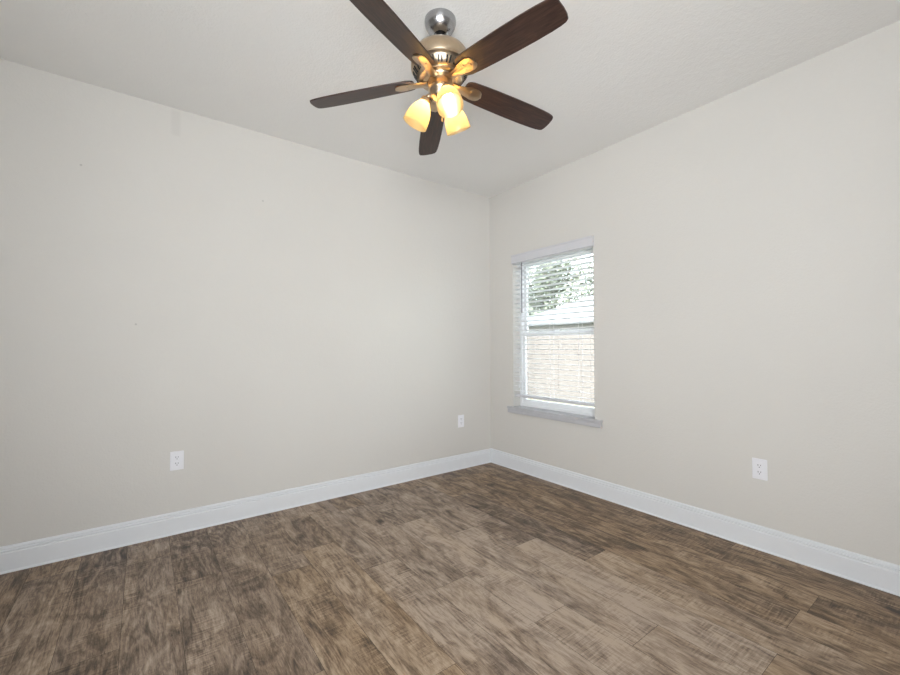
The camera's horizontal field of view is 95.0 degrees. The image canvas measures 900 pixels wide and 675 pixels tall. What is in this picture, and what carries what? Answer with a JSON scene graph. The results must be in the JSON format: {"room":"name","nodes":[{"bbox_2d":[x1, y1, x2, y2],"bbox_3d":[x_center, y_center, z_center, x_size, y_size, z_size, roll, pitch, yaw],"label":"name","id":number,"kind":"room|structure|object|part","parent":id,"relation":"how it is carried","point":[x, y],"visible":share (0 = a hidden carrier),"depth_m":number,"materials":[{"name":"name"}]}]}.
{"room":"empty bedroom","nodes":[
{"label":"empty bedroom","id":0,"kind":"room"},
{"bbox_2d":[0,59,490,546],"bbox_3d":[-1.388,-0.102,3.030,4.680,2.760,0.140,1,-2,-37],"label":"wall","id":1,"kind":"structure","parent":0,"point":[275,313],"depth_m":2.76,"materials":[{"name":"beige paint"}]},
{"bbox_2d":[170,450,183,470],"bbox_3d":[-1.750,0.789,2.645,0.074,0.120,0.009,1,-2,-37],"label":"wall outlet","id":2,"kind":"object","parent":1,"relation":"attached to","point":[176,457],"visible":1,"depth_m":2.64,"materials":[{"name":"white plastic"}]},
{"bbox_2d":[0,448,490,574],"bbox_3d":[-1.334,1.187,2.936,4.400,0.138,0.022,1,-2,-37],"label":"baseboard","id":3,"kind":"structure","parent":1,"relation":"attached to","point":[29,554],"depth_m":2.73,"materials":[{"name":"white wood"}]},
{"bbox_2d":[458,415,463,427],"bbox_3d":[0.108,0.815,4.027,0.074,0.120,0.009,1,-2,-37],"label":"wall outlet","id":4,"kind":"object","parent":1,"relation":"attached to","point":[460,417],"visible":1,"depth_m":4.02,"materials":[{"name":"white plastic"}]},
{"bbox_2d":[0,463,899,674],"bbox_3d":[0.033,1.259,1.097,4.680,0.100,4.880,1,-2,-37],"label":"floor","id":5,"kind":"structure","parent":0,"point":[488,568],"depth_m":1.93,"materials":[{"name":"brown wood"}]},
{"bbox_2d":[0,0,899,197],"bbox_3d":[0.022,-1.590,1.162,4.680,0.120,4.880,1,-2,-37],"label":"ceiling","id":6,"kind":"structure","parent":0,"point":[616,71],"depth_m":2.24,"materials":[{"name":"paint"}]},
{"bbox_2d":[310,0,567,154],"bbox_3d":[-0.010,-1.255,1.951,1.243,0.513,1.236,1,-2,-37],"label":"ceiling fan","id":7,"kind":"object","parent":6,"relation":"hanging from","point":[440,63],"visible":1,"depth_m":1.88,"materials":[{"name":"brown wood"}]},
{"bbox_3d":[-0.428,-1.189,2.023,0.527,0.007,0.128,-5,11,9],"label":"fan blade","id":8,"kind":"part","parent":7,"relation":"part of","materials":[{"name":"brown wood"}]},
{"bbox_3d":[-0.224,-1.208,1.615,0.128,0.007,0.527,14,9,26],"label":"fan blade","id":9,"kind":"part","parent":7,"relation":"part of","materials":[{"name":"brown wood"}]},
{"bbox_3d":[-0.162,-1.071,1.984,0.126,0.149,0.127,1,-2,-37],"label":"lamp shade","id":10,"kind":"part","parent":7,"relation":"part of","materials":[{"name":"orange glass"}]},
{"bbox_3d":[-0.114,-1.139,1.974,0.056,0.052,0.059,1,-2,-37],"label":"lamp arm","id":11,"kind":"part","parent":7,"relation":"part of","materials":[{"name":"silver metal"}]},
{"bbox_3d":[-0.103,-1.183,2.344,0.128,0.007,0.527,-13,-4,-10],"label":"fan blade","id":12,"kind":"part","parent":7,"relation":"part of","materials":[{"name":"brown wood"}]},
{"bbox_3d":[-0.014,-1.104,1.872,0.043,0.077,0.057,1,-2,-37],"label":"light bulb","id":13,"kind":"part","parent":7,"relation":"part of","materials":[{"name":"white glass"}]},
{"bbox_3d":[-0.005,-1.075,1.845,0.121,0.149,0.130,1,-2,-37],"label":"lamp shade","id":14,"kind":"part","parent":7,"relation":"part of","materials":[{"name":"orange glass"}]},
{"bbox_3d":[0.035,-1.071,2.045,0.130,0.149,0.121,1,-2,-37],"label":"lamp shade","id":15,"kind":"part","parent":7,"relation":"part of","materials":[{"name":"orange glass"}]},
{"bbox_3d":[0.302,-1.189,2.134,0.527,0.007,0.128,6,-17,-26],"label":"fan blade","id":16,"kind":"part","parent":7,"relation":"part of","materials":[{"name":"brown wood"}]},
{"bbox_3d":[0.228,-1.208,1.684,0.527,0.007,0.128,3,-11,45],"label":"fan blade","id":17,"kind":"part","parent":7,"relation":"part of","materials":[{"name":"brown wood"}]},
{"bbox_2d":[490,20,899,564],"bbox_3d":[1.848,-0.127,2.484,0.140,2.760,4.600,1,-2,-37],"label":"wall","id":18,"kind":"structure","parent":0,"point":[746,248],"depth_m":2.47,"materials":[{"name":"beige paint"}]},
{"bbox_2d":[507,248,602,427],"bbox_3d":[0.936,-0.026,3.696,0.185,1.490,1.032,1,-2,-37],"label":"window","id":19,"kind":"structure","parent":18,"relation":"in","point":[581,415],"depth_m":3.79,"materials":[{"name":"white plastic"}]},
{"bbox_3d":[0.992,-0.380,3.755,0.004,0.646,0.778,1,-2,-37],"label":"glass pane","id":20,"kind":"part","parent":19,"relation":"part of","materials":[{"name":"clear glass"}]},
{"bbox_2d":[511,235,594,406],"bbox_3d":[0.900,-0.121,3.667,0.090,1.370,0.906,1,-2,-37],"label":"window blind","id":21,"kind":"object","parent":19,"relation":"attached to","point":[584,243],"visible":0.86,"depth_m":3.65,"materials":[{"name":"plastic"}]},
{"bbox_3d":[0.659,-0.116,3.962,0.014,1.196,0.014,1,-2,-37],"label":"lift cord","id":22,"kind":"part","parent":21,"relation":"part of","materials":[{"name":"white fabric"}]},
{"bbox_3d":[0.729,-0.081,3.925,0.055,1.278,0.002,1,-2,-37],"label":"ladder cord","id":23,"kind":"part","parent":21,"relation":"part of","materials":[{"name":"white fabric"}]},
{"bbox_3d":[0.908,-0.087,3.685,0.055,1.278,0.002,1,-2,-37],"label":"ladder cord","id":24,"kind":"part","parent":21,"relation":"part of","materials":[{"name":"white fabric"}]},
{"bbox_3d":[0.911,0.552,3.670,0.048,0.024,0.884,1,-2,-37],"label":"rail","id":25,"kind":"part","parent":21,"relation":"part of","materials":[{"name":"white plastic"}]},
{"bbox_3d":[1.087,-0.093,3.444,0.055,1.278,0.002,1,-2,-37],"label":"ladder cord","id":26,"kind":"part","parent":21,"relation":"part of","materials":[{"name":"white fabric"}]},
{"bbox_3d":[0.914,0.669,3.662,0.125,0.020,1.032,1,-2,-37],"label":"sill","id":27,"kind":"part","parent":19,"relation":"part of","materials":[{"name":"grey stone"}]},
{"bbox_3d":[0.992,-0.380,3.755,0.022,0.720,0.840,1,-2,-37],"label":"sash","id":28,"kind":"part","parent":19,"relation":"part of","materials":[{"name":"white plastic"}]},
{"bbox_3d":[0.976,0.287,3.725,0.022,0.695,0.840,1,-2,-37],"label":"sash","id":29,"kind":"part","parent":19,"relation":"part of","materials":[{"name":"white plastic"}]},
{"bbox_2d":[491,448,899,596],"bbox_3d":[1.788,1.163,2.406,0.022,0.138,4.600,1,-2,-37],"label":"baseboard","id":30,"kind":"structure","parent":18,"relation":"attached to","point":[878,574],"depth_m":2.50,"materials":[{"name":"white wood"}]},
{"bbox_2d":[752,458,767,480],"bbox_3d":[1.803,0.767,2.404,0.009,0.120,0.074,1,-2,-37],"label":"wall outlet","id":31,"kind":"object","parent":18,"relation":"attached to","point":[759,466],"visible":1,"depth_m":2.40,"materials":[{"name":"white plastic"}]},
{"bbox_2d":[756,470,762,474],"bbox_3d":[1.802,0.786,2.402,0.004,0.027,0.035,1,-2,-37],"label":"receptacle","id":32,"kind":"object","parent":31,"relation":"attached to","point":[758,472],"depth_m":2.40,"materials":[{"name":"white plastic"}]},
{"bbox_2d":[756,463,762,468],"bbox_3d":[1.802,0.747,2.403,0.004,0.027,0.035,1,-2,-37],"label":"receptacle","id":33,"kind":"object","parent":31,"relation":"attached to","point":[758,465],"depth_m":2.40,"materials":[{"name":"white plastic"}]},
{"label":"outside","id":34,"kind":"structure","parent":0,"visible":0},
{"bbox_2d":[528,398,594,407],"bbox_3d":[14.956,1.992,22.534,44.850,0.100,56.000,1,-2,-37],"label":"ground","id":35,"kind":"structure","parent":34,"point":[528,398],"depth_m":10.74,"materials":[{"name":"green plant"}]},
{"bbox_2d":[528,256,592,315],"bbox_3d":[7.968,-2.440,30.391,6.386,9.193,7.563,0,-1,2],"label":"leafy tree","id":36,"kind":"object","parent":35,"relation":"on","point":[584,260],"visible":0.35,"depth_m":29.02,"materials":[{"name":"green plant"}]},
{"bbox_2d":[527,334,594,406],"bbox_3d":[1.683,0.862,12.729,0.154,1.812,16.071,1,-2,-37],"label":"wooden fence","id":37,"kind":"object","parent":35,"relation":"on","point":[562,377],"visible":0.04,"depth_m":10.91,"materials":[{"name":"brown wood"}]},
{"bbox_2d":[528,296,593,331],"bbox_3d":[11.858,-0.518,15.056,9.000,4.600,18.600,1,-2,-37],"label":"house","id":38,"kind":"structure","parent":35,"relation":"on","point":[579,325],"depth_m":17.98,"materials":[{"name":"white"}]}
]}

